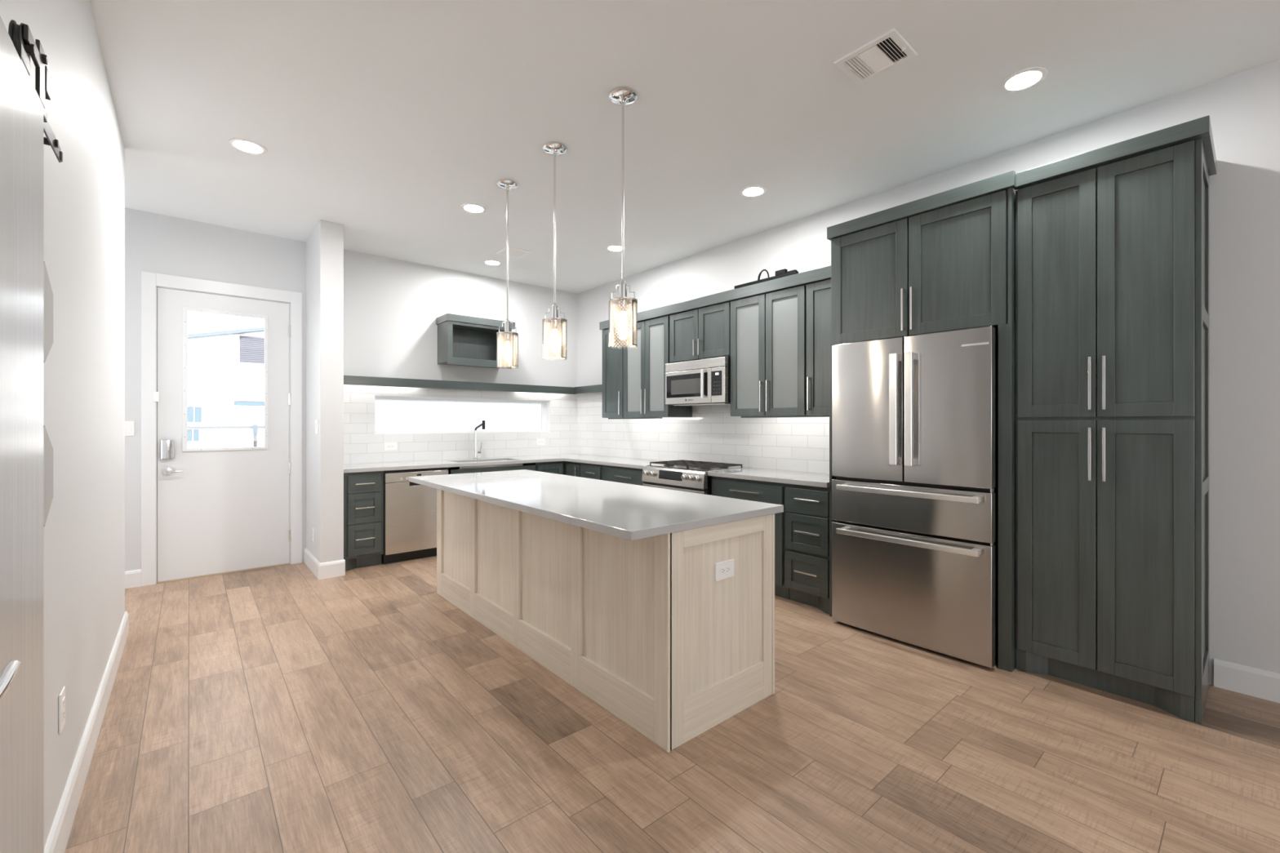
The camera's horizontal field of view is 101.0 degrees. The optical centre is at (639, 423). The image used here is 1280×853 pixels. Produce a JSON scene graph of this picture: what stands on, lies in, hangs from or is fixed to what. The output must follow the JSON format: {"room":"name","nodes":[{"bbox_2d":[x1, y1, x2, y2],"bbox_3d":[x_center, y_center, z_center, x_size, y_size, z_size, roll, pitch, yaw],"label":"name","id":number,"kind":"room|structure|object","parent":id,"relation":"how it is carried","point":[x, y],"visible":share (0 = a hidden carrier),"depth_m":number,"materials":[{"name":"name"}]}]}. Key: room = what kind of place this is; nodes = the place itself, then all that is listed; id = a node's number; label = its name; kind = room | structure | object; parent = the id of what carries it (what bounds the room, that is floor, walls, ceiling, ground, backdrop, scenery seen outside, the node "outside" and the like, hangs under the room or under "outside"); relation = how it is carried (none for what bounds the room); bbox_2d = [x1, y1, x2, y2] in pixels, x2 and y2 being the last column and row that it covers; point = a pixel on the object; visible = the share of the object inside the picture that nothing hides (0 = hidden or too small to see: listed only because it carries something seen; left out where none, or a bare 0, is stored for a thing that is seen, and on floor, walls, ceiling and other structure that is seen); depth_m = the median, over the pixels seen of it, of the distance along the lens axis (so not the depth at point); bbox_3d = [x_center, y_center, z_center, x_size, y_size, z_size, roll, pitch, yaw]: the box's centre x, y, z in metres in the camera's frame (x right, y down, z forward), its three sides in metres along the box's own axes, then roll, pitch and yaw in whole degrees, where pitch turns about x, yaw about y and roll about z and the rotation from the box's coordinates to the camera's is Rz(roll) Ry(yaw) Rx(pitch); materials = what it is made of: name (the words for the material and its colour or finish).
{"room":"kitchen","nodes":[
{"label":"kitchen","id":0,"kind":"room"},
{"bbox_2d":[0,0,124,849],"bbox_3d":[-0.687,-0.201,0.222,0.140,3.046,8.030,0,0,-40],"label":"wall","id":1,"kind":"structure","parent":0,"point":[84,193],"depth_m":1.92,"materials":[{"name":"white paint"}]},
{"bbox_2d":[0,16,62,852],"bbox_3d":[-0.948,0.225,0.726,0.115,2.170,1.935,0,0,-40],"label":"barn door","id":2,"kind":"structure","parent":1,"relation":"in","point":[23,113],"depth_m":1.04,"materials":[{"name":"white metal"}]},
{"bbox_2d":[43,261,53,362],"bbox_3d":[-1.650,-0.307,1.462,0.003,0.280,0.242,0,0,-40],"label":"panel","id":3,"kind":"object","parent":1,"relation":"attached to","point":[47,291],"visible":0.5,"depth_m":1.49,"materials":[{"name":"grey"}]},
{"bbox_2d":[43,425,53,526],"bbox_3d":[-1.650,0.147,1.462,0.003,0.280,0.242,0,0,-40],"label":"panel","id":4,"kind":"object","parent":1,"relation":"attached to","point":[47,446],"visible":0.5,"depth_m":1.49,"materials":[{"name":"grey"}]},
{"bbox_2d":[58,686,65,733],"bbox_3d":[-1.818,0.902,1.662,0.007,0.120,0.075,0,0,-40],"label":"outlet","id":5,"kind":"object","parent":1,"relation":"attached to","point":[62,695],"visible":1,"depth_m":1.65,"materials":[{"name":"white plastic"}]},
{"bbox_2d":[62,697,64,722],"bbox_3d":[-1.817,0.902,1.664,0.002,0.067,0.033,0,0,-40],"label":"socket","id":6,"kind":"object","parent":5,"relation":"attached to","point":[63,698],"depth_m":1.66,"materials":[{"name":"white plastic"}]},
{"bbox_2d":[43,611,128,852],"bbox_3d":[-0.686,1.254,0.234,0.156,0.135,8.046,0,0,-40],"label":"baseboard","id":7,"kind":"structure","parent":1,"relation":"attached to","point":[59,835],"depth_m":1.96,"materials":[{"name":"white paint"}]},
{"bbox_2d":[306,220,343,563],"bbox_3d":[-2.878,-0.201,4.808,0.177,3.046,0.726,0,0,-40],"label":"wall partition","id":8,"kind":"structure","parent":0,"point":[325,245],"depth_m":4.55,"materials":[{"name":"white paint"}]},
{"bbox_2d":[312,527,314,542],"bbox_3d":[-2.906,0.992,4.698,0.007,0.120,0.075,0,0,-40],"label":"outlet","id":9,"kind":"object","parent":8,"relation":"attached to","point":[313,527],"visible":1,"depth_m":4.68,"materials":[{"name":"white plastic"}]},
{"bbox_2d":[315,420,318,434],"bbox_3d":[-2.803,0.034,4.576,0.008,0.120,0.120,0,0,-40],"label":"light switch","id":10,"kind":"object","parent":8,"relation":"attached to","point":[316,421],"visible":1,"depth_m":4.55,"materials":[{"name":"white plastic"}]},
{"bbox_2d":[303,547,345,579],"bbox_3d":[-2.876,1.254,4.799,0.201,0.135,0.742,0,0,-40],"label":"baseboard","id":11,"kind":"structure","parent":8,"relation":"attached to","point":[335,568],"depth_m":4.54,"materials":[{"name":"white paint"}]},
{"bbox_2d":[124,207,577,583],"bbox_3d":[-3.043,-0.201,5.236,5.968,3.046,0.140,0,0,-40],"label":"wall","id":12,"kind":"structure","parent":0,"point":[392,307],"depth_m":5.33,"materials":[{"name":"white paint"}]},
{"bbox_2d":[124,421,133,435],"bbox_3d":[-4.105,0.045,4.231,0.075,0.120,0.008,0,0,-40],"label":"light switch","id":13,"kind":"object","parent":12,"relation":"attached to","point":[129,425],"visible":0.8,"depth_m":4.24,"materials":[{"name":"white plastic"}]},
{"bbox_2d":[124,568,141,588],"bbox_3d":[-4.600,1.254,3.805,1.463,0.135,0.016,0,0,-40],"label":"baseboard","id":14,"kind":"structure","parent":12,"relation":"attached to","point":[132,578],"depth_m":4.25,"materials":[{"name":"white paint"}]},
{"bbox_2d":[141,271,302,586],"bbox_3d":[-3.653,0.046,4.676,1.108,2.552,0.199,0,0,-40],"label":"door","id":15,"kind":"structure","parent":12,"relation":"in","point":[224,510],"depth_m":4.58,"materials":[{"name":"white paint"}]},
{"bbox_2d":[153,391,159,401],"bbox_3d":[-3.961,-0.216,4.325,0.034,0.080,0.016,0,0,-40],"label":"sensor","id":16,"kind":"object","parent":15,"relation":"attached to","point":[156,394],"visible":1,"depth_m":4.32,"materials":[{"name":"white plastic"}]},
{"bbox_2d":[343,384,577,464],"bbox_3d":[-1.938,-0.001,6.081,2.907,0.815,0.009,0,0,-40],"label":"tile backsplash","id":17,"kind":"structure","parent":12,"relation":"attached to","point":[362,445],"depth_m":5.88,"materials":[{"name":"white tile"}]},
{"bbox_2d":[384,442,396,450],"bbox_3d":[-2.600,0.244,5.505,0.124,0.082,0.007,0,0,-40],"label":"outlet","id":18,"kind":"object","parent":17,"relation":"attached to","point":[388,446],"visible":1,"depth_m":5.50,"materials":[{"name":"white plastic"}]},
{"bbox_2d":[386,444,394,448],"bbox_3d":[-2.599,0.244,5.503,0.067,0.033,0.002,0,0,-40],"label":"socket","id":19,"kind":"object","parent":18,"relation":"attached to","point":[388,446],"depth_m":5.50,"materials":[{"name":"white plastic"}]},
{"bbox_2d":[536,438,545,445],"bbox_3d":[-1.251,0.238,6.656,0.122,0.082,0.007,0,0,-40],"label":"outlet","id":20,"kind":"object","parent":17,"relation":"attached to","point":[539,441],"visible":1,"depth_m":6.65,"materials":[{"name":"white plastic"}]},
{"bbox_2d":[374,395,550,434],"bbox_3d":[-1.980,-0.084,6.140,2.072,0.400,0.134,0,0,-40],"label":"window","id":21,"kind":"structure","parent":12,"relation":"in","point":[402,415],"depth_m":6.07,"materials":[{"name":"white paint"}]},
{"bbox_2d":[343,375,602,394],"bbox_3d":[-1.617,-0.421,5.698,2.896,0.094,0.988,0,0,-40],"label":"ledge","id":22,"kind":"object","parent":12,"relation":"attached to","point":[348,380],"visible":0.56,"depth_m":5.90,"materials":[{"name":"grey wood"}]},
{"bbox_2d":[435,313,515,368],"bbox_3d":[-1.842,-0.891,5.948,0.785,0.535,0.336,0,0,-40],"label":"upper cabinet","id":23,"kind":"object","parent":12,"relation":"attached to","point":[462,340],"visible":0.76,"depth_m":5.92,"materials":[{"name":"grey wood"}]},
{"bbox_2d":[64,555,1279,852],"bbox_3d":[0.002,1.322,1.637,5.928,0.001,9.488,0,0,-40],"label":"floor","id":24,"kind":"structure","parent":0,"point":[284,708],"depth_m":2.12,"materials":[{"name":"brown wood"}]},
{"bbox_2d":[343,471,383,571],"bbox_3d":[-2.697,0.882,5.013,0.345,0.880,0.648,0,0,-40],"label":"base cabinet","id":25,"kind":"object","parent":24,"relation":"on","point":[363,491],"visible":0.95,"depth_m":4.80,"materials":[{"name":"grey wood"}]},
{"bbox_2d":[381,467,448,564],"bbox_3d":[-2.334,0.888,5.319,0.599,0.868,0.602,0,0,-40],"label":"dishwasher","id":26,"kind":"object","parent":24,"relation":"on","point":[410,508],"visible":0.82,"depth_m":5.04,"materials":[{"name":"silver metal"}]},
{"bbox_2d":[450,465,535,474],"bbox_3d":[-1.729,0.897,5.839,0.988,0.850,0.648,0,0,-40],"label":"base cabinet","id":27,"kind":"object","parent":24,"relation":"on","point":[523,467],"visible":0.02,"depth_m":5.60,"materials":[{"name":"grey wood"}]},
{"bbox_2d":[522,461,581,476],"bbox_3d":[-0.901,0.882,6.370,0.956,0.880,0.916,0,0,-40],"label":"base cabinet","id":28,"kind":"object","parent":24,"relation":"on","point":[564,468],"visible":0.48,"depth_m":6.07,"materials":[{"name":"grey wood"}]},
{"bbox_2d":[343,453,666,473],"bbox_3d":[-1.264,0.424,5.285,2.897,0.035,2.076,0,0,-40],"label":"countertop","id":29,"kind":"structure","parent":28,"relation":"on","point":[634,463],"depth_m":5.57,"materials":[{"name":"grey stone"}]},
{"bbox_2d":[472,420,484,458],"bbox_3d":[-1.785,0.189,5.929,0.102,0.436,0.250,0,0,-40],"label":"faucet","id":30,"kind":"object","parent":29,"relation":"on","point":[476,451],"visible":0.99,"depth_m":5.97,"materials":[{"name":"silver metal"}]},
{"bbox_2d":[447,463,522,474],"bbox_3d":[-1.702,0.554,5.798,0.716,0.224,0.376,0,0,-40],"label":"sink","id":31,"kind":"object","parent":29,"relation":"in","point":[450,468],"visible":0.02,"depth_m":5.62,"materials":[{"name":"metal"}]},
{"bbox_2d":[580,462,602,479],"bbox_3d":[-0.340,0.882,5.976,0.612,0.880,0.408,0,0,-40],"label":"base cabinet","id":32,"kind":"object","parent":24,"relation":"on","point":[592,471],"visible":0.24,"depth_m":5.78,"materials":[{"name":"grey wood"}]},
{"bbox_2d":[436,488,774,752],"bbox_3d":[-0.448,0.882,3.351,0.750,0.880,2.610,0,0,-40],"label":"kitchen island","id":33,"kind":"object","parent":24,"relation":"on","point":[671,634],"visible":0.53,"depth_m":2.46,"materials":[{"name":"beige wood"}]},
{"bbox_2d":[408,469,783,540],"bbox_3d":[-0.518,0.424,3.305,0.980,0.035,2.644,0,0,-40],"label":"island countertop","id":34,"kind":"structure","parent":33,"relation":"on","point":[631,512],"depth_m":2.73,"materials":[{"name":"grey stone"}]},
{"bbox_2d":[715,559,733,581],"bbox_3d":[0.378,0.655,2.356,0.126,0.079,0.006,0,0,-40],"label":"outlet plate","id":35,"kind":"object","parent":33,"relation":"attached to","point":[724,568],"depth_m":2.35,"materials":[{"name":"white plastic"}]},
{"bbox_2d":[720,564,730,575],"bbox_3d":[0.381,0.655,2.353,0.067,0.033,0.002,0,0,-40],"label":"socket","id":36,"kind":"object","parent":33,"relation":"attached to","point":[725,570],"depth_m":2.35,"materials":[{"name":"white plastic"}]},
{"bbox_2d":[601,465,643,485],"bbox_3d":[0.041,0.882,5.530,0.612,0.880,0.760,0,0,-40],"label":"base cabinet","id":37,"kind":"object","parent":24,"relation":"on","point":[611,473],"visible":0.17,"depth_m":5.36,"materials":[{"name":"grey wood"}]},
{"bbox_2d":[641,459,751,495],"bbox_3d":[0.503,0.837,4.903,0.704,0.930,0.789,0,0,-40],"label":"range","id":38,"kind":"object","parent":24,"relation":"on","point":[688,476],"visible":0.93,"depth_m":4.71,"materials":[{"name":"silver metal"}]},
{"bbox_2d":[643,475,711,495],"bbox_3d":[0.503,0.859,4.903,0.704,0.885,0.789,0,0,-40],"label":"oven","id":39,"kind":"object","parent":38,"relation":"in","point":[694,484],"depth_m":4.59,"materials":[{"name":"silver metal"}]},
{"bbox_2d":[652,464,751,471],"bbox_3d":[0.553,0.410,4.946,0.572,0.012,0.789,0,0,-40],"label":"cooktop","id":40,"kind":"object","parent":38,"relation":"in","point":[734,467],"depth_m":4.74,"materials":[{"name":"black metal"}]},
{"bbox_2d":[711,475,789,599],"bbox_3d":[1.038,0.882,4.362,0.612,0.880,0.718,0,0,-40],"label":"base cabinet","id":41,"kind":"object","parent":24,"relation":"on","point":[769,492],"visible":0.27,"depth_m":4.02,"materials":[{"name":"grey wood"}]},
{"bbox_2d":[707,467,829,487],"bbox_3d":[1.154,0.424,4.216,0.608,0.035,1.091,0,0,-40],"label":"countertop","id":42,"kind":"structure","parent":41,"relation":"on","point":[788,477],"depth_m":4.10,"materials":[{"name":"grey stone"}]},
{"bbox_2d":[784,483,829,613],"bbox_3d":[1.393,0.882,3.946,0.612,0.880,0.371,0,0,-40],"label":"base cabinet","id":43,"kind":"object","parent":24,"relation":"on","point":[806,508],"visible":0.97,"depth_m":3.77,"materials":[{"name":"grey wood"}]},
{"bbox_2d":[831,326,998,668],"bbox_3d":[1.793,0.404,3.340,0.736,1.836,0.918,0,0,-40],"label":"fridge","id":44,"kind":"object","parent":24,"relation":"on","point":[915,418],"visible":0.98,"depth_m":3.06,"materials":[{"name":"silver metal"}]},
{"bbox_2d":[826,170,1016,671],"bbox_3d":[1.852,-0.004,3.385,0.642,2.652,1.074,0,0,-40],"label":"tall cabinet","id":45,"kind":"object","parent":24,"relation":"on","point":[944,261],"visible":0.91,"depth_m":3.04,"materials":[{"name":"grey wood"}]},
{"bbox_2d":[1013,115,1216,724],"bbox_3d":[2.439,0.000,2.730,0.600,2.644,0.712,0,0,-40],"label":"pantry cabinet","id":46,"kind":"object","parent":24,"relation":"on","point":[1112,242],"visible":1,"depth_m":2.52,"materials":[{"name":"grey wood"}]},
{"bbox_2d":[89,0,1279,293],"bbox_3d":[0.017,-1.784,1.650,5.968,0.120,9.568,0,0,-40],"label":"ceiling","id":47,"kind":"structure","parent":0,"point":[379,120],"depth_m":2.80,"materials":[{"name":"white paint"}]},
{"bbox_2d":[228,137,266,155],"bbox_3d":[-2.440,-1.720,3.288,0.192,0.007,0.192,0,0,-40],"label":"recessed light","id":48,"kind":"object","parent":47,"relation":"in","point":[245,145],"visible":1,"depth_m":3.29,"materials":[{"name":"white plastic"}]},
{"bbox_2d":[461,203,486,213],"bbox_3d":[-1.333,-1.720,4.234,0.192,0.007,0.192,0,0,-40],"label":"recessed light","id":49,"kind":"object","parent":47,"relation":"in","point":[469,207],"visible":1,"depth_m":4.23,"materials":[{"name":"white plastic"}]},
{"bbox_2d":[483,259,502,265],"bbox_3d":[-1.584,-1.720,5.668,0.192,0.007,0.192,0,0,-40],"label":"recessed light","id":50,"kind":"object","parent":47,"relation":"in","point":[490,262],"visible":1,"depth_m":5.66,"materials":[{"name":"white plastic"}]},
{"bbox_2d":[496,178,518,368],"bbox_3d":[-0.954,-1.062,3.803,0.154,1.324,0.154,0,0,5],"label":"pendant lamp","id":51,"kind":"object","parent":47,"relation":"hanging from","point":[504,184],"visible":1,"depth_m":3.78,"materials":[{"name":"clear glass"}]},
{"bbox_2d":[504,318,511,338],"bbox_3d":[-0.954,-0.680,3.803,0.048,0.147,0.048,0,0,-40],"label":"socket","id":52,"kind":"object","parent":51,"relation":"attached to","point":[507,323],"depth_m":3.78,"materials":[{"name":"silver metal"}]},
{"bbox_2d":[494,245,530,258],"bbox_3d":[-1.282,-1.718,5.318,0.265,0.012,0.265,0,0,-40],"label":"ceiling vent","id":53,"kind":"object","parent":47,"relation":"in","point":[513,252],"visible":0.91,"depth_m":5.30,"materials":[{"name":"white plastic"}]},
{"bbox_2d":[542,142,567,359],"bbox_3d":[-0.534,-1.062,3.309,0.154,1.324,0.154,0,0,5],"label":"pendant lamp","id":54,"kind":"object","parent":47,"relation":"hanging from","point":[553,148],"visible":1,"depth_m":3.29,"materials":[{"name":"clear glass"}]},
{"bbox_2d":[551,302,558,326],"bbox_3d":[-0.534,-0.680,3.309,0.048,0.147,0.048,0,0,-40],"label":"socket","id":55,"kind":"object","parent":54,"relation":"attached to","point":[554,308],"depth_m":3.29,"materials":[{"name":"silver metal"}]},
{"bbox_2d":[605,244,625,251],"bbox_3d":[-0.240,-1.720,5.203,0.192,0.007,0.192,0,0,-40],"label":"recessed light","id":56,"kind":"object","parent":47,"relation":"in","point":[612,247],"visible":0.91,"depth_m":5.20,"materials":[{"name":"white plastic"}]},
{"bbox_2d":[608,87,637,348],"bbox_3d":[-0.089,-1.062,2.782,0.154,1.324,0.154,0,0,5],"label":"pendant lamp","id":57,"kind":"object","parent":47,"relation":"hanging from","point":[620,96],"visible":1,"depth_m":2.76,"materials":[{"name":"clear glass"}]},
{"bbox_2d":[618,280,627,308],"bbox_3d":[-0.089,-0.680,2.782,0.048,0.147,0.048,0,0,-40],"label":"socket","id":58,"kind":"object","parent":57,"relation":"attached to","point":[623,286],"depth_m":2.76,"materials":[{"name":"silver metal"}]},
{"bbox_2d":[740,185,766,197],"bbox_3d":[0.842,-1.720,3.926,0.192,0.007,0.192,0,0,-40],"label":"recessed light","id":59,"kind":"object","parent":47,"relation":"in","point":[753,191],"visible":1,"depth_m":3.92,"materials":[{"name":"white plastic"}]},
{"bbox_2d":[833,28,917,84],"bbox_3d":[1.109,-1.713,2.489,0.249,0.022,0.286,0,0,-40],"label":"ceiling vent","id":60,"kind":"object","parent":47,"relation":"in","point":[879,55],"visible":1,"depth_m":2.48,"materials":[{"name":"white plastic"}]},
{"bbox_2d":[1000,66,1047,92],"bbox_3d":[1.924,-1.720,2.651,0.192,0.007,0.192,0,0,-40],"label":"recessed light","id":61,"kind":"object","parent":47,"relation":"in","point":[1024,79],"visible":1,"depth_m":2.65,"materials":[{"name":"white plastic"}]},
{"bbox_2d":[577,58,1279,684],"bbox_3d":[2.279,-0.201,3.489,0.140,3.046,9.428,0,0,-40],"label":"wall","id":62,"kind":"structure","parent":0,"point":[1243,108],"depth_m":2.63,"materials":[{"name":"white paint"}]},
{"bbox_2d":[602,327,624,417],"bbox_3d":[-0.193,-0.561,5.989,0.372,1.004,0.384,0,0,-40],"label":"upper cabinet","id":63,"kind":"object","parent":62,"relation":"attached to","point":[612,358],"visible":0.55,"depth_m":5.89,"materials":[{"name":"grey wood"}]},
{"bbox_2d":[599,265,831,330],"bbox_3d":[0.640,-1.108,5.019,0.364,0.088,2.972,0,0,-40],"label":"crown molding","id":64,"kind":"structure","parent":63,"relation":"on","point":[824,273],"depth_m":4.51,"materials":[{"name":"grey wood"}]},
{"bbox_2d":[734,268,798,288],"bbox_3d":[1.022,-1.207,4.324,0.037,0.107,0.610,0,0,-40],"label":"power strip","id":65,"kind":"object","parent":64,"relation":"on","point":[782,273],"visible":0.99,"depth_m":4.25,"materials":[{"name":"black plastic"}]},
{"bbox_2d":[622,315,692,417],"bbox_3d":[0.166,-0.561,5.568,0.372,1.004,0.719,0,0,-40],"label":"upper cabinet","id":66,"kind":"object","parent":62,"relation":"attached to","point":[644,372],"visible":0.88,"depth_m":5.43,"materials":[{"name":"grey"}]},
{"bbox_2d":[608,417,662,418],"bbox_3d":[-0.066,-0.052,5.663,0.013,0.014,0.900,0,0,-40],"label":"light bar","id":67,"kind":"object","parent":66,"relation":"attached to","point":[638,417],"visible":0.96,"depth_m":5.54,"materials":[{"name":"grey"}]},
{"bbox_2d":[669,302,730,363],"bbox_3d":[0.651,-0.827,5.000,0.372,0.473,0.770,0,0,-40],"label":"upper cabinet","id":68,"kind":"object","parent":62,"relation":"attached to","point":[703,333],"visible":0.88,"depth_m":4.87,"materials":[{"name":"grey wood"}]},
{"bbox_2d":[665,355,730,406],"bbox_3d":[0.629,-0.378,4.979,0.433,0.419,0.755,0,0,-40],"label":"microwave","id":69,"kind":"object","parent":68,"relation":"attached to","point":[704,382],"visible":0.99,"depth_m":4.82,"materials":[{"name":"silver metal"}]},
{"bbox_2d":[577,391,829,473],"bbox_3d":[0.459,-0.001,5.505,0.009,0.815,3.978,0,0,-40],"label":"tile backsplash","id":70,"kind":"structure","parent":62,"relation":"attached to","point":[711,434],"depth_m":5.23,"materials":[{"name":"white tile"}]},
{"bbox_2d":[730,284,807,416],"bbox_3d":[1.143,-0.561,4.424,0.372,1.004,0.742,0,0,-40],"label":"upper cabinet","id":71,"kind":"object","parent":62,"relation":"attached to","point":[768,331],"visible":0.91,"depth_m":4.29,"materials":[{"name":"grey"}]},
{"bbox_2d":[741,415,829,417],"bbox_3d":[1.161,-0.052,4.226,0.013,0.014,0.880,0,0,-40],"label":"light bar","id":72,"kind":"object","parent":71,"relation":"attached to","point":[771,416],"visible":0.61,"depth_m":4.23,"materials":[{"name":"grey"}]},
{"bbox_2d":[806,279,831,415],"bbox_3d":[1.492,-0.561,4.015,0.372,1.004,0.330,0,0,-40],"label":"upper cabinet","id":73,"kind":"object","parent":62,"relation":"attached to","point":[818,294],"visible":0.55,"depth_m":3.97,"materials":[{"name":"grey wood"}]},
{"bbox_2d":[1213,658,1279,703],"bbox_3d":[4.038,1.254,1.307,0.016,0.135,3.546,0,0,-40],"label":"baseboard","id":74,"kind":"structure","parent":62,"relation":"attached to","point":[1246,680],"depth_m":2.57,"materials":[{"name":"white paint"}]},
{"label":"outside","id":75,"kind":"structure","parent":0,"visible":0},
{"bbox_3d":[-14.941,1.482,17.505,60.000,0.280,33.972,0,0,-40],"label":"ground","id":76,"kind":"structure","parent":75,"visible":0},
{"bbox_2d":[187,426,264,448],"bbox_3d":[-5.333,0.690,6.634,5.500,1.304,0.056,0,0,-40],"label":"balcony railing","id":77,"kind":"object","parent":76,"relation":"on","point":[255,435],"visible":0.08,"depth_m":6.71,"materials":[{"name":"grey metal"}]},
{"bbox_2d":[252,424,257,433],"bbox_3d":[-4.989,0.080,6.843,0.052,0.116,0.068,0,0,-40],"label":"utility box","id":78,"kind":"object","parent":77,"relation":"attached to","point":[255,427],"visible":1,"depth_m":6.82,"materials":[{"name":"white"}]},
{"bbox_2d":[187,327,488,448],"bbox_3d":[-11.886,-1.316,15.466,14.600,5.315,7.400,0,0,-40],"label":"house","id":79,"kind":"structure","parent":76,"relation":"on","point":[226,368],"depth_m":12.60,"materials":[{"name":"grey"}]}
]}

